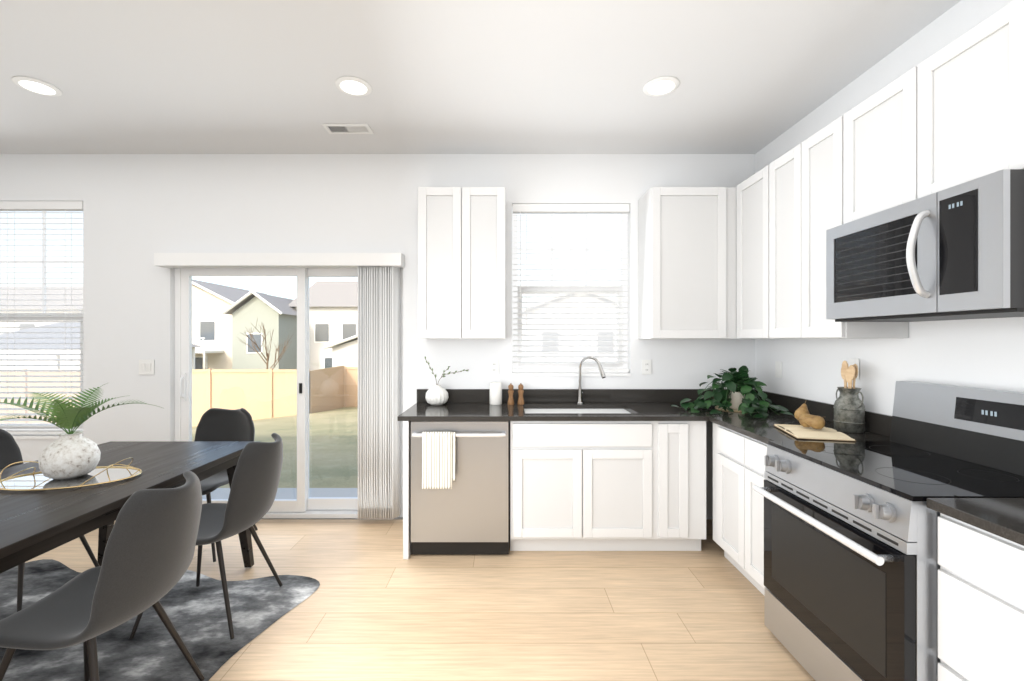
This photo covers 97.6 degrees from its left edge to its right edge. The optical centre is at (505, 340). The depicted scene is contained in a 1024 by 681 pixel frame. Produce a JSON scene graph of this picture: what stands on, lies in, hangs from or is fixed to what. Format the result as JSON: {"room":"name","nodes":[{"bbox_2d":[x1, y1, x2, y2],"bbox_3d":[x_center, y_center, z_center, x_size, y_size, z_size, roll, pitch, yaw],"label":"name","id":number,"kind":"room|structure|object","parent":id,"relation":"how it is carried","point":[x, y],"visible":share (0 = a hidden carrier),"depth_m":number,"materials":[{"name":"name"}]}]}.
{"room":"kitchen","nodes":[
{"label":"kitchen","id":0,"kind":"room"},
{"bbox_2d":[0,154,754,518],"bbox_3d":[-1.425,-0.052,3.575,7.050,3.105,0.150,0,0,0],"label":"wall","id":1,"kind":"structure","parent":0,"point":[140,210],"depth_m":3.50,"materials":[{"name":"white paint"}]},
{"bbox_2d":[0,211,82,438],"bbox_3d":[-3.900,-0.159,3.559,1.196,1.858,0.142,0,0,0],"label":"window","id":2,"kind":"structure","parent":1,"relation":"in","point":[43,262],"depth_m":3.57,"materials":[{"name":"white glass"}]},
{"bbox_2d":[0,201,82,433],"bbox_3d":[-3.900,-0.174,3.528,1.188,1.824,0.070,0,0,0],"label":"window blind","id":3,"kind":"object","parent":2,"relation":"attached to","point":[14,206],"visible":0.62,"depth_m":3.52,"materials":[{"name":"white plastic"}]},
{"bbox_2d":[139,360,153,374],"bbox_3d":[-2.800,0.210,3.490,0.118,0.118,0.014,0,0,0],"label":"light switch","id":4,"kind":"object","parent":1,"relation":"attached to","point":[146,367],"visible":1,"depth_m":3.49,"materials":[{"name":"white plastic"}]},
{"bbox_2d":[174,268,402,517],"bbox_3d":[-1.710,0.386,3.564,1.816,2.028,0.152,0,0,0],"label":"sliding glass door","id":5,"kind":"structure","parent":1,"relation":"in","point":[303,505],"depth_m":3.54,"materials":[{"name":"clear glass"}]},
{"bbox_2d":[154,253,403,519],"bbox_3d":[-1.725,0.352,3.443,1.871,2.026,0.108,0,0,0],"label":"vertical blind","id":6,"kind":"object","parent":5,"relation":"attached to","point":[378,384],"visible":1,"depth_m":3.41,"materials":[{"name":"white"}]},
{"bbox_2d":[418,187,473,338],"bbox_3d":[-0.438,-0.550,3.336,0.374,1.080,0.322,0,0,0],"label":"upper cabinet","id":7,"kind":"object","parent":1,"relation":"attached to","point":[445,214],"depth_m":3.18,"materials":[{"name":"white wood"}]},
{"bbox_2d":[474,187,505,338],"bbox_3d":[-0.187,-0.550,3.336,0.374,1.080,0.322,0,0,0],"label":"upper cabinet","id":8,"kind":"object","parent":1,"relation":"attached to","point":[489,202],"depth_m":3.18,"materials":[{"name":"white wood"}]},
{"bbox_2d":[489,360,498,374],"bbox_3d":[-0.090,0.210,3.492,0.072,0.115,0.010,0,0,0],"label":"electrical outlet","id":9,"kind":"object","parent":1,"relation":"attached to","point":[493,367],"visible":1,"depth_m":3.49,"materials":[{"name":"white plastic"}]},
{"bbox_2d":[512,206,630,375],"bbox_3d":[0.512,-0.394,3.559,0.921,1.348,0.142,0,0,0],"label":"kitchen window","id":10,"kind":"structure","parent":1,"relation":"in","point":[623,237],"depth_m":3.57,"materials":[{"name":"white glass"}]},
{"bbox_2d":[513,204,629,371],"bbox_3d":[0.512,-0.409,3.528,0.913,1.314,0.070,0,0,0],"label":"window blind","id":11,"kind":"object","parent":10,"relation":"attached to","point":[526,209],"visible":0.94,"depth_m":3.51,"materials":[{"name":"white plastic"}]},
{"bbox_2d":[417,389,745,400],"bbox_3d":[0.628,0.433,3.487,2.636,0.104,0.020,0,0,0],"label":"backsplash","id":12,"kind":"structure","parent":1,"relation":"attached to","point":[453,394],"depth_m":3.48,"materials":[{"name":"black stone"}]},
{"bbox_2d":[642,360,650,374],"bbox_3d":[1.100,0.210,3.492,0.072,0.115,0.010,0,0,0],"label":"electrical outlet","id":13,"kind":"object","parent":1,"relation":"attached to","point":[646,367],"visible":1,"depth_m":3.49,"materials":[{"name":"white plastic"}]},
{"bbox_2d":[638,187,733,338],"bbox_3d":[1.340,-0.550,3.336,0.611,1.080,0.322,0,0,0],"label":"upper cabinet","id":14,"kind":"object","parent":1,"relation":"attached to","point":[686,234],"depth_m":3.18,"materials":[{"name":"white wood"}]},
{"bbox_2d":[25,519,814,680],"bbox_3d":[-1.425,1.450,0.450,6.750,0.100,6.100,0,0,0],"label":"floor","id":15,"kind":"structure","parent":0,"point":[375,606],"depth_m":2.29,"materials":[{"name":"brown wood"}]},
{"bbox_2d":[0,559,319,680],"bbox_3d":[-2.108,1.395,1.550,2.143,0.007,2.620,0,0,0],"label":"rug","id":16,"kind":"object","parent":15,"relation":"on","point":[151,651],"visible":0.65,"depth_m":2.17,"materials":[{"name":"grey carpet"}]},
{"bbox_2d":[0,429,98,611],"bbox_3d":[-2.666,0.942,2.420,0.578,0.888,0.469,0,0,0],"label":"chair","id":17,"kind":"object","parent":16,"relation":"on","point":[10,452],"visible":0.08,"depth_m":2.57,"materials":[{"name":"grey plastic"}]},
{"bbox_2d":[0,471,204,680],"bbox_3d":[-1.424,0.942,1.600,0.578,0.888,0.469,0,0,0],"label":"chair","id":18,"kind":"object","parent":16,"relation":"on","point":[148,553],"visible":1,"depth_m":1.49,"materials":[{"name":"grey plastic"}]},
{"bbox_2d":[0,441,259,573],"bbox_3d":[-2.025,1.015,1.817,0.950,0.750,2.035,0,0,0],"label":"dining table","id":19,"kind":"object","parent":16,"relation":"on","point":[34,524],"visible":0.6,"depth_m":1.90,"materials":[{"name":"brown wood"}]},
{"bbox_2d":[0,458,141,491],"bbox_3d":[-2.000,0.597,2.060,0.555,0.084,0.354,0,0,0],"label":"tray","id":20,"kind":"object","parent":19,"relation":"on","point":[34,481],"visible":0.88,"depth_m":2.02,"materials":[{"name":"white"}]},
{"bbox_2d":[0,383,161,479],"bbox_3d":[-2.050,0.426,2.049,0.741,0.410,0.559,0,0,0],"label":"vase","id":21,"kind":"object","parent":20,"relation":"on","point":[71,454],"visible":1,"depth_m":2.04,"materials":[{"name":"ceramic"}]},
{"bbox_2d":[129,433,282,639],"bbox_3d":[-1.454,0.942,2.300,0.578,0.888,0.469,0,0,0],"label":"chair","id":22,"kind":"object","parent":16,"relation":"on","point":[254,487],"visible":0.75,"depth_m":2.18,"materials":[{"name":"grey plastic"}]},
{"bbox_2d":[194,408,257,561],"bbox_3d":[-2.040,0.942,3.076,0.469,0.888,0.578,0,0,0],"label":"chair","id":23,"kind":"object","parent":15,"relation":"on","point":[217,424],"visible":0.4,"depth_m":3.28,"materials":[{"name":"grey fabric"}]},
{"bbox_2d":[411,421,508,553],"bbox_3d":[-0.295,0.954,3.131,0.634,0.869,0.637,0,0,0],"label":"dishwasher","id":24,"kind":"object","parent":15,"relation":"on","point":[468,513],"visible":0.9,"depth_m":2.87,"materials":[{"name":"silver metal"}]},
{"bbox_2d":[422,432,455,488],"bbox_3d":[-0.418,0.754,2.826,0.207,0.352,0.051,0,0,0],"label":"dish towel","id":25,"kind":"object","parent":24,"relation":"hanging from","point":[438,458],"visible":0.98,"depth_m":2.80,"materials":[{"name":"white fabric"}]},
{"bbox_2d":[509,405,656,550],"bbox_3d":[0.497,0.958,3.188,0.933,0.884,0.618,0,0,0],"label":"base cabinet","id":26,"kind":"object","parent":15,"relation":"on","point":[611,470],"depth_m":2.89,"materials":[{"name":"white wood"}]},
{"bbox_2d":[397,401,794,420],"bbox_3d":[0.628,0.500,3.177,2.636,0.030,0.640,0,0,0],"label":"countertop","id":27,"kind":"structure","parent":26,"relation":"on","point":[451,410],"depth_m":2.97,"materials":[{"name":"black stone"}]},
{"bbox_2d":[425,357,468,405],"bbox_3d":[-0.441,0.301,3.360,0.332,0.368,0.174,0,0,0],"label":"ribbed vase","id":28,"kind":"object","parent":27,"relation":"on","point":[436,394],"visible":1,"depth_m":3.31,"materials":[{"name":"white ceramic"}]},
{"bbox_2d":[490,382,501,404],"bbox_3d":[-0.075,0.403,3.400,0.094,0.165,0.094,0,0,0],"label":"canister","id":29,"kind":"object","parent":27,"relation":"on","point":[495,393],"visible":1,"depth_m":3.36,"materials":[{"name":"white ceramic"}]},
{"bbox_2d":[508,383,513,404],"bbox_3d":[0.040,0.405,3.380,0.052,0.160,0.052,0,0,0],"label":"mill","id":30,"kind":"object","parent":27,"relation":"on","point":[510,393],"visible":1,"depth_m":3.36,"materials":[{"name":"brown wood"}]},
{"bbox_2d":[517,383,523,404],"bbox_3d":[0.115,0.405,3.385,0.052,0.160,0.052,0,0,0],"label":"mill","id":31,"kind":"object","parent":27,"relation":"on","point":[520,394],"visible":1,"depth_m":3.37,"materials":[{"name":"brown wood"}]},
{"bbox_2d":[576,356,605,403],"bbox_3d":[0.642,0.302,3.389,0.198,0.366,0.188,0,0,0],"label":"faucet","id":32,"kind":"object","parent":27,"relation":"on","point":[581,393],"visible":1,"depth_m":3.42,"materials":[{"name":"silver metal"}]},
{"bbox_2d":[671,366,793,417],"bbox_3d":[1.531,0.333,3.061,0.775,0.304,0.682,0,0,0],"label":"pothos plant","id":33,"kind":"object","parent":27,"relation":"on","point":[736,400],"visible":1,"depth_m":3.06,"materials":[{"name":"plant"}]},
{"bbox_2d":[657,421,705,550],"bbox_3d":[1.132,0.958,3.188,0.337,0.884,0.618,0,0,0],"label":"base cabinet","id":34,"kind":"object","parent":15,"relation":"on","point":[681,445],"depth_m":2.89,"materials":[{"name":"white wood"}]},
{"bbox_2d":[709,417,889,444],"bbox_3d":[1.622,0.500,2.508,0.650,0.030,0.699,0,0,0],"label":"countertop","id":35,"kind":"structure","parent":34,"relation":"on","point":[763,430],"depth_m":2.47,"materials":[{"name":"black stone"}]},
{"bbox_2d":[773,424,855,440],"bbox_3d":[1.590,0.473,2.330,0.248,0.016,0.348,0,0,14],"label":"cutting board","id":36,"kind":"object","parent":35,"relation":"on","point":[802,432],"visible":0.88,"depth_m":2.25,"materials":[{"name":"beige wood"}]},
{"bbox_2d":[794,401,809,419],"bbox_3d":[1.612,0.384,2.435,0.071,0.114,0.071,0,0,0],"label":"pear","id":37,"kind":"object","parent":36,"relation":"on","point":[801,409],"visible":0.69,"depth_m":2.42,"materials":[{"name":"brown food"}]},
{"bbox_2d":[799,414,815,426],"bbox_3d":[1.601,0.424,2.354,0.100,0.072,0.090,0,0,0],"label":"pear","id":38,"kind":"object","parent":36,"relation":"on","point":[802,423],"visible":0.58,"depth_m":2.35,"materials":[{"name":"brown food"}]},
{"bbox_2d":[801,416,824,428],"bbox_3d":[1.587,0.425,2.315,0.110,0.071,0.081,0,0,0],"label":"pear","id":39,"kind":"object","parent":36,"relation":"on","point":[816,422],"visible":1,"depth_m":2.29,"materials":[{"name":"brown food"}]},
{"bbox_2d":[833,361,865,432],"bbox_3d":[1.840,0.298,2.400,0.137,0.374,0.137,0,0,-45],"label":"utensil crock","id":40,"kind":"object","parent":35,"relation":"on","point":[849,411],"visible":1,"depth_m":2.36,"materials":[{"name":"ceramic"}]},
{"bbox_2d":[710,421,732,563],"bbox_3d":[1.633,0.958,2.659,0.626,0.884,0.481,0,0,0],"label":"base cabinet","id":41,"kind":"object","parent":15,"relation":"on","point":[722,438],"depth_m":2.73,"materials":[{"name":"white wood"}]},
{"bbox_2d":[733,433,766,595],"bbox_3d":[1.633,0.958,2.350,0.626,0.884,0.383,0,0,0],"label":"base cabinet","id":42,"kind":"object","parent":15,"relation":"on","point":[748,454],"depth_m":2.43,"materials":[{"name":"white wood"}]},
{"bbox_2d":[753,381,1023,680],"bbox_3d":[1.553,0.787,1.770,0.764,1.185,0.764,0,0,0],"label":"range","id":43,"kind":"object","parent":15,"relation":"on","point":[851,566],"visible":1,"depth_m":1.69,"materials":[{"name":"silver metal"}]},
{"bbox_2d":[932,509,1023,680],"bbox_3d":[1.633,0.958,0.966,0.626,0.884,0.831,0,0,0],"label":"base cabinet","id":44,"kind":"object","parent":15,"relation":"on","point":[981,575],"depth_m":1.25,"materials":[{"name":"white wood"}]},
{"bbox_2d":[926,498,1023,548],"bbox_3d":[1.622,0.500,0.966,0.650,0.030,0.831,0,0,0],"label":"countertop","id":45,"kind":"structure","parent":44,"relation":"on","point":[1002,517],"depth_m":1.27,"materials":[{"name":"black stone"}]},
{"bbox_2d":[0,0,960,153],"bbox_3d":[-1.425,-1.530,0.450,6.750,0.150,6.100,0,0,0],"label":"ceiling","id":46,"kind":"structure","parent":0,"point":[438,76],"depth_m":2.43,"materials":[{"name":"white paint"}]},
{"bbox_2d":[12,76,61,96],"bbox_3d":[-2.680,-1.448,2.565,0.200,0.011,0.200,0,0,0],"label":"recessed light","id":47,"kind":"object","parent":46,"relation":"in","point":[36,86],"visible":1,"depth_m":2.56,"materials":[{"name":"white plastic"}]},
{"bbox_2d":[322,124,373,133],"bbox_3d":[-1.080,-1.451,3.080,0.310,0.007,0.135,0,0,0],"label":"ceiling vent","id":48,"kind":"object","parent":46,"relation":"in","point":[348,128],"visible":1,"depth_m":3.08,"materials":[{"name":"white metal"}]},
{"bbox_2d":[335,76,371,96],"bbox_3d":[-0.870,-1.448,2.565,0.200,0.011,0.200,0,0,0],"label":"recessed light","id":49,"kind":"object","parent":46,"relation":"in","point":[353,86],"visible":1,"depth_m":2.56,"materials":[{"name":"white plastic"}]},
{"bbox_2d":[643,76,679,96],"bbox_3d":[0.890,-1.448,2.565,0.200,0.011,0.200,0,0,0],"label":"recessed light","id":50,"kind":"object","parent":46,"relation":"in","point":[661,86],"visible":1,"depth_m":2.56,"materials":[{"name":"white"}]},
{"bbox_2d":[755,0,1023,415],"bbox_3d":[2.025,-0.052,0.375,0.150,3.105,6.250,0,0,0],"label":"wall","id":51,"kind":"structure","parent":0,"point":[986,353],"depth_m":2.24,"materials":[{"name":"white paint"}]},
{"bbox_2d":[734,172,757,338],"bbox_3d":[1.786,-0.550,2.950,0.322,1.080,0.490,0,0,0],"label":"upper cabinet","id":52,"kind":"object","parent":51,"relation":"attached to","point":[746,259],"depth_m":3.04,"materials":[{"name":"white wood"}]},
{"bbox_2d":[758,151,789,338],"bbox_3d":[1.786,-0.550,2.619,0.322,1.080,0.429,0,0,0],"label":"upper cabinet","id":53,"kind":"object","parent":51,"relation":"attached to","point":[774,179],"depth_m":2.71,"materials":[{"name":"white wood"}]},
{"bbox_2d":[775,361,781,377],"bbox_3d":[1.942,0.210,3.190,0.009,0.115,0.072,0,0,0],"label":"electrical outlet","id":54,"kind":"object","parent":51,"relation":"attached to","point":[778,369],"visible":1,"depth_m":3.19,"materials":[{"name":"white plastic"}]},
{"bbox_2d":[754,389,891,436],"bbox_3d":[1.937,0.433,2.014,0.020,0.104,2.927,0,0,0],"label":"backsplash","id":55,"kind":"structure","parent":51,"relation":"attached to","point":[875,422],"depth_m":2.72,"materials":[{"name":"black stone"}]},
{"bbox_2d":[790,111,908,338],"bbox_3d":[1.786,-0.550,2.312,0.322,1.080,0.428,0,0,0],"label":"upper cabinet","id":56,"kind":"object","parent":51,"relation":"attached to","point":[820,164],"depth_m":2.34,"materials":[{"name":"white wood"}]},
{"bbox_2d":[849,358,858,379],"bbox_3d":[1.943,0.160,2.500,0.008,0.115,0.072,0,0,0],"label":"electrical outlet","id":57,"kind":"object","parent":51,"relation":"attached to","point":[852,361],"visible":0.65,"depth_m":2.48,"materials":[{"name":"white plastic"}]},
{"bbox_2d":[850,81,893,221],"bbox_3d":[1.786,-0.812,1.935,0.322,0.555,0.449,0,0,0],"label":"upper cabinet","id":58,"kind":"object","parent":51,"relation":"attached to","point":[872,120],"depth_m":1.99,"materials":[{"name":"white wood"}]},
{"bbox_2d":[894,0,1023,206],"bbox_3d":[1.786,-0.812,1.609,0.322,0.555,0.449,0,0,0],"label":"upper cabinet","id":59,"kind":"object","parent":51,"relation":"attached to","point":[959,112],"depth_m":1.60,"materials":[{"name":"white wood"}]},
{"bbox_2d":[826,169,1023,321],"bbox_3d":[1.708,-0.309,1.772,0.478,0.442,0.767,0,0,0],"label":"microwave","id":60,"kind":"object","parent":59,"relation":"attached to","point":[956,252],"visible":1,"depth_m":1.61,"materials":[{"name":"grey metal"}]},
{"label":"outside","id":61,"kind":"structure","parent":0,"visible":0},
{"bbox_2d":[192,407,402,518],"bbox_3d":[-7.500,2.736,41.000,75.000,2.602,98.000,0,0,0],"label":"ground","id":62,"kind":"structure","parent":61,"point":[323,461],"depth_m":7.80,"materials":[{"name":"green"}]},
{"bbox_2d":[0,286,201,368],"bbox_3d":[-29.300,-0.400,30.675,22.200,7.600,19.450,0,0,0],"label":"house","id":63,"kind":"structure","parent":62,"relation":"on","point":[77,324],"depth_m":30.00,"materials":[{"name":"grey"}]},
{"bbox_2d":[0,366,357,426],"bbox_3d":[-5.975,2.705,19.340,64.050,3.190,3.800,0,0,0],"label":"fence","id":64,"kind":"object","parent":62,"relation":"on","point":[274,393],"depth_m":17.50,"materials":[{"name":"beige wood"}]},
{"bbox_2d":[192,279,296,368],"bbox_3d":[-20.593,-0.490,35.200,11.694,7.780,12.400,0,0,0],"label":"house","id":65,"kind":"structure","parent":62,"relation":"on","point":[200,289],"depth_m":30.94,"materials":[{"name":"beige paint"}]},
{"bbox_2d":[237,318,292,368],"bbox_3d":[-13.008,1.071,24.330,2.678,4.462,2.645,0,0,0],"label":"bare tree","id":66,"kind":"object","parent":62,"relation":"on","point":[251,336],"depth_m":24.42,"materials":[{"name":"brown plant"}]},
{"bbox_2d":[289,281,357,370],"bbox_3d":[-10.300,-0.800,36.950,11.400,8.400,12.900,0,0,0],"label":"house","id":67,"kind":"structure","parent":62,"relation":"on","point":[321,315],"depth_m":33.00,"materials":[{"name":"grey paint"}]},
{"bbox_2d":[522,294,616,360],"bbox_3d":[5.750,0.000,30.950,21.300,6.800,10.900,0,0,0],"label":"house","id":68,"kind":"structure","parent":62,"relation":"on","point":[570,328],"depth_m":26.00,"materials":[{"name":"white"}]}
]}

